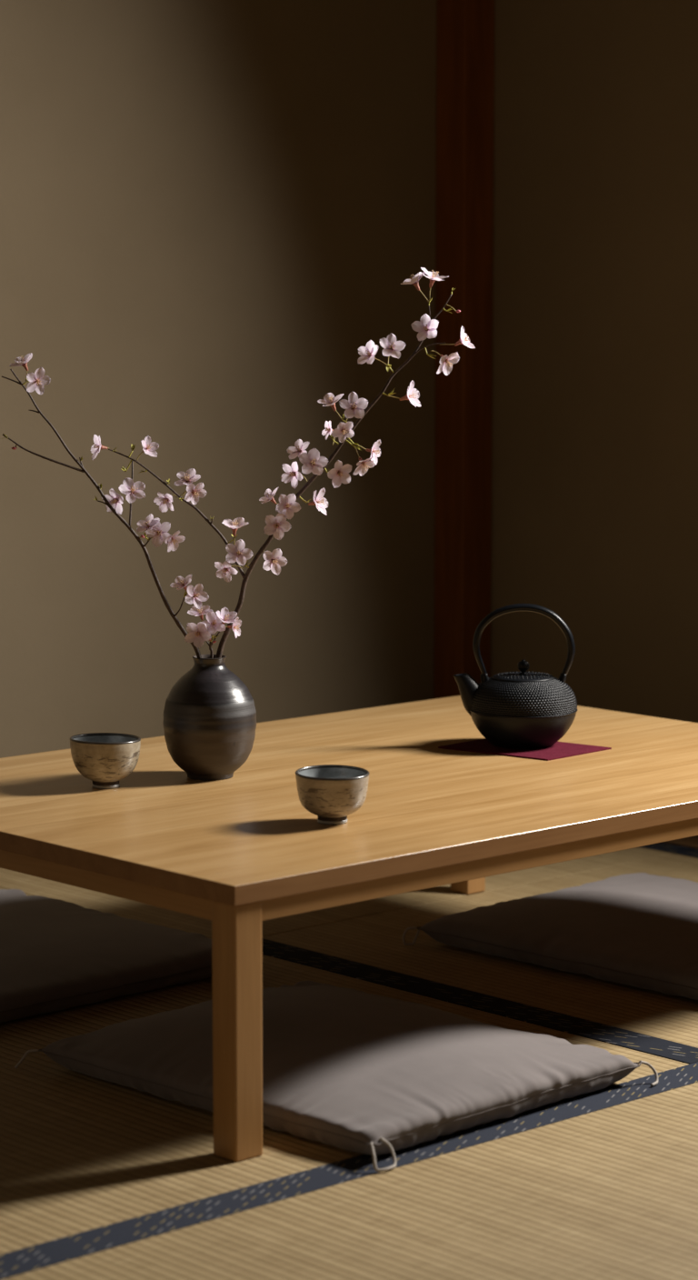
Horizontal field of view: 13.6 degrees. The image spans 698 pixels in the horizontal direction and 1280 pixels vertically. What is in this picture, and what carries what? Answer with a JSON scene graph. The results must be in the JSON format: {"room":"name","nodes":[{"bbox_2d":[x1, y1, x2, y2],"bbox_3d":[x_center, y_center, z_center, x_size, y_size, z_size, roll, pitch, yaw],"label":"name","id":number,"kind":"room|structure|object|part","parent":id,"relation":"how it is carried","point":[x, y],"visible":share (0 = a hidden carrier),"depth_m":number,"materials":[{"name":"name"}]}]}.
{"room":"japanese tea room","nodes":[
{"label":"japanese tea room","id":0,"kind":"room"},
{"bbox_2d":[0,0,436,758],"bbox_3d":[-1.876,-0.783,4.478,5.920,2.810,0.120,-6,10,-42],"label":"wall","id":1,"kind":"structure","parent":0,"point":[209,209],"depth_m":5.89,"materials":[{"name":"paint"}]},
{"bbox_2d":[434,0,494,699],"bbox_3d":[0.249,-1.012,6.282,0.090,2.800,0.090,-6,10,-42],"label":"wooden post","id":2,"kind":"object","parent":1,"relation":"attached to","point":[465,28],"depth_m":6.29,"materials":[{"name":"red wood"}]},
{"bbox_2d":[490,0,697,722],"bbox_3d":[2.195,-0.766,4.345,0.120,2.810,5.600,-6,10,-42],"label":"wall","id":3,"kind":"structure","parent":0,"point":[595,429],"depth_m":6.10,"materials":[{"name":"paint"}]},
{"bbox_3d":[0.023,0.892,2.613,5.920,0.065,5.720,-6,10,-42],"label":"floor","id":4,"kind":"structure","parent":0,"visible":0},
{"bbox_2d":[0,887,688,1254],"bbox_3d":[-0.861,0.636,4.192,1.989,0.055,1.826,-6,10,-42],"label":"mat","id":5,"kind":"object","parent":4,"relation":"on","point":[79,1152],"visible":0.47,"depth_m":3.85,"materials":[{"name":"beige wicker"}]},
{"bbox_2d":[0,889,212,1023],"bbox_3d":[-0.597,0.502,4.764,0.609,0.065,0.681,-7,10,-43],"label":"floor cushion","id":6,"kind":"object","parent":5,"relation":"on","point":[56,955],"visible":0.93,"depth_m":4.63,"materials":[{"name":"beige fabric"}]},
{"bbox_2d":[14,980,659,1171],"bbox_3d":[-0.018,0.574,4.117,0.727,0.083,0.590,7,10,44],"label":"floor cushion","id":7,"kind":"object","parent":5,"relation":"on","point":[350,1069],"visible":0.89,"depth_m":3.99,"materials":[{"name":"beige fabric"}]},
{"bbox_2d":[0,695,697,1161],"bbox_3d":[0.053,0.381,4.556,1.465,0.360,1.005,-6,10,-42],"label":"table","id":8,"kind":"object","parent":5,"relation":"on","point":[242,851],"visible":0.82,"depth_m":4.13,"materials":[{"name":"brown wood"}]},
{"bbox_2d":[69,732,140,789],"bbox_3d":[-0.365,0.183,4.386,0.107,0.076,0.105,2,7,17],"label":"bowl","id":9,"kind":"object","parent":8,"relation":"on","point":[105,759],"visible":1,"depth_m":4.35,"materials":[{"name":"beige ceramic"}]},
{"bbox_2d":[162,654,256,779],"bbox_3d":[-0.213,0.117,4.468,0.143,0.185,0.143,-3,8,-23],"label":"vase","id":10,"kind":"object","parent":8,"relation":"on","point":[209,724],"visible":1,"depth_m":4.42,"materials":[{"name":"ceramic"}]},
{"bbox_2d":[0,353,209,658],"bbox_3d":[-0.363,-0.150,4.410,0.317,0.562,0.056,0,7,-3],"label":"branch","id":11,"kind":"object","parent":10,"relation":"in","point":[154,529],"visible":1,"depth_m":4.40,"materials":[{"name":"pink plant"}]},
{"bbox_2d":[184,605,241,658],"bbox_3d":[-0.206,0.021,4.438,0.084,0.145,0.041,1,7,4],"label":"branch","id":12,"kind":"object","parent":10,"relation":"in","point":[202,632],"visible":1,"depth_m":4.43,"materials":[{"name":"pink plant"}]},
{"bbox_3d":[-0.211,0.046,4.453,0.007,0.091,0.018,-2,7,-13],"label":"stem","id":13,"kind":"part","parent":12,"relation":"part of","materials":[{"name":"brown plant"}]},
{"bbox_2d":[90,267,475,658],"bbox_3d":[-0.103,-0.214,4.428,0.585,0.695,0.060,0,7,3],"label":"branch","id":14,"kind":"object","parent":10,"relation":"in","point":[275,526],"visible":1,"depth_m":4.42,"materials":[{"name":"pink plant"}]},
{"bbox_3d":[-0.034,-0.195,4.431,0.378,0.655,0.017,0,7,2],"label":"stem","id":15,"kind":"part","parent":14,"relation":"part of","materials":[{"name":"brown plant"}]},
{"bbox_3d":[-0.143,0.496,3.736,0.046,0.334,0.046,-6,10,-42],"label":"leg","id":16,"kind":"part","parent":8,"relation":"part of","materials":[{"name":"brown wood"}]},
{"bbox_2d":[295,764,369,824],"bbox_3d":[-0.023,0.220,4.100,0.104,0.073,0.106,3,8,24],"label":"bowl","id":17,"kind":"object","parent":8,"relation":"on","point":[332,793],"visible":1,"depth_m":4.07,"materials":[{"name":"beige ceramic"}]},
{"bbox_2d":[0,842,695,939],"bbox_3d":[-0.032,0.454,5.651,1.220,0.055,0.791,-6,10,-42],"label":"apron","id":18,"kind":"object","parent":8,"relation":"attached to","point":[9,879],"visible":0.17,"depth_m":5.32,"materials":[{"name":"brown wood"}]},
{"bbox_3d":[0.218,0.296,5.350,0.046,0.334,0.046,-6,10,-42],"label":"leg","id":19,"kind":"part","parent":8,"relation":"part of","materials":[{"name":"brown wood"}]},
{"bbox_2d":[438,738,611,760],"bbox_3d":[0.285,0.175,4.745,0.231,0.003,0.160,5,9,36],"label":"mat","id":20,"kind":"object","parent":8,"relation":"on","point":[559,750],"visible":0.78,"depth_m":4.72,"materials":[{"name":"red fabric"}]},
{"bbox_2d":[453,603,577,749],"bbox_3d":[0.283,0.055,4.753,0.177,0.230,0.177,-7,10,-43],"label":"kettle","id":21,"kind":"object","parent":20,"relation":"on","point":[523,709],"visible":1,"depth_m":4.71,"materials":[{"name":"metal"}]},
{"bbox_3d":[0.203,0.092,4.758,0.067,0.075,0.045,0,7,0],"label":"spout","id":22,"kind":"part","parent":21,"relation":"part of","materials":[{"name":"metal"}]},
{"bbox_3d":[0.283,0.059,4.754,0.102,0.007,0.102,0,7,0],"label":"lid","id":23,"kind":"part","parent":21,"relation":"part of","materials":[{"name":"metal"}]},
{"bbox_3d":[0.283,0.044,4.752,0.019,0.025,0.019,0,7,0],"label":"knob","id":24,"kind":"part","parent":21,"relation":"part of","materials":[{"name":"metal"}]},
{"bbox_3d":[0.284,0.003,4.747,0.166,0.124,0.016,0,7,0],"label":"handle","id":25,"kind":"part","parent":21,"relation":"part of","materials":[{"name":"metal"}]},
{"bbox_2d":[0,1061,697,1279],"bbox_3d":[0.324,0.811,2.780,4.600,0.055,1.870,-6,10,-42],"label":"mat","id":26,"kind":"object","parent":4,"relation":"on","point":[603,1184],"visible":1,"depth_m":3.52,"materials":[{"name":"beige wicker"}]},
{"bbox_2d":[261,849,697,1064],"bbox_3d":[0.588,0.537,4.984,1.220,0.055,1.034,-6,10,-42],"label":"mat","id":27,"kind":"object","parent":4,"relation":"on","point":[371,948],"visible":0.54,"depth_m":4.74,"materials":[{"name":"beige wicker"}]},
{"bbox_2d":[402,872,697,1000],"bbox_3d":[0.554,0.484,4.891,0.610,0.070,0.707,-7,10,-44],"label":"floor cushion","id":28,"kind":"object","parent":27,"relation":"on","point":[640,930],"visible":1,"depth_m":4.82,"materials":[{"name":"beige fabric"}]},
{"bbox_2d":[662,835,697,849],"bbox_3d":[2.044,0.602,4.450,0.188,0.059,5.310,-6,10,-42],"label":"trim","id":29,"kind":"structure","parent":4,"relation":"on","point":[692,842],"depth_m":5.82,"materials":[{"name":"brown wood"}]}
]}

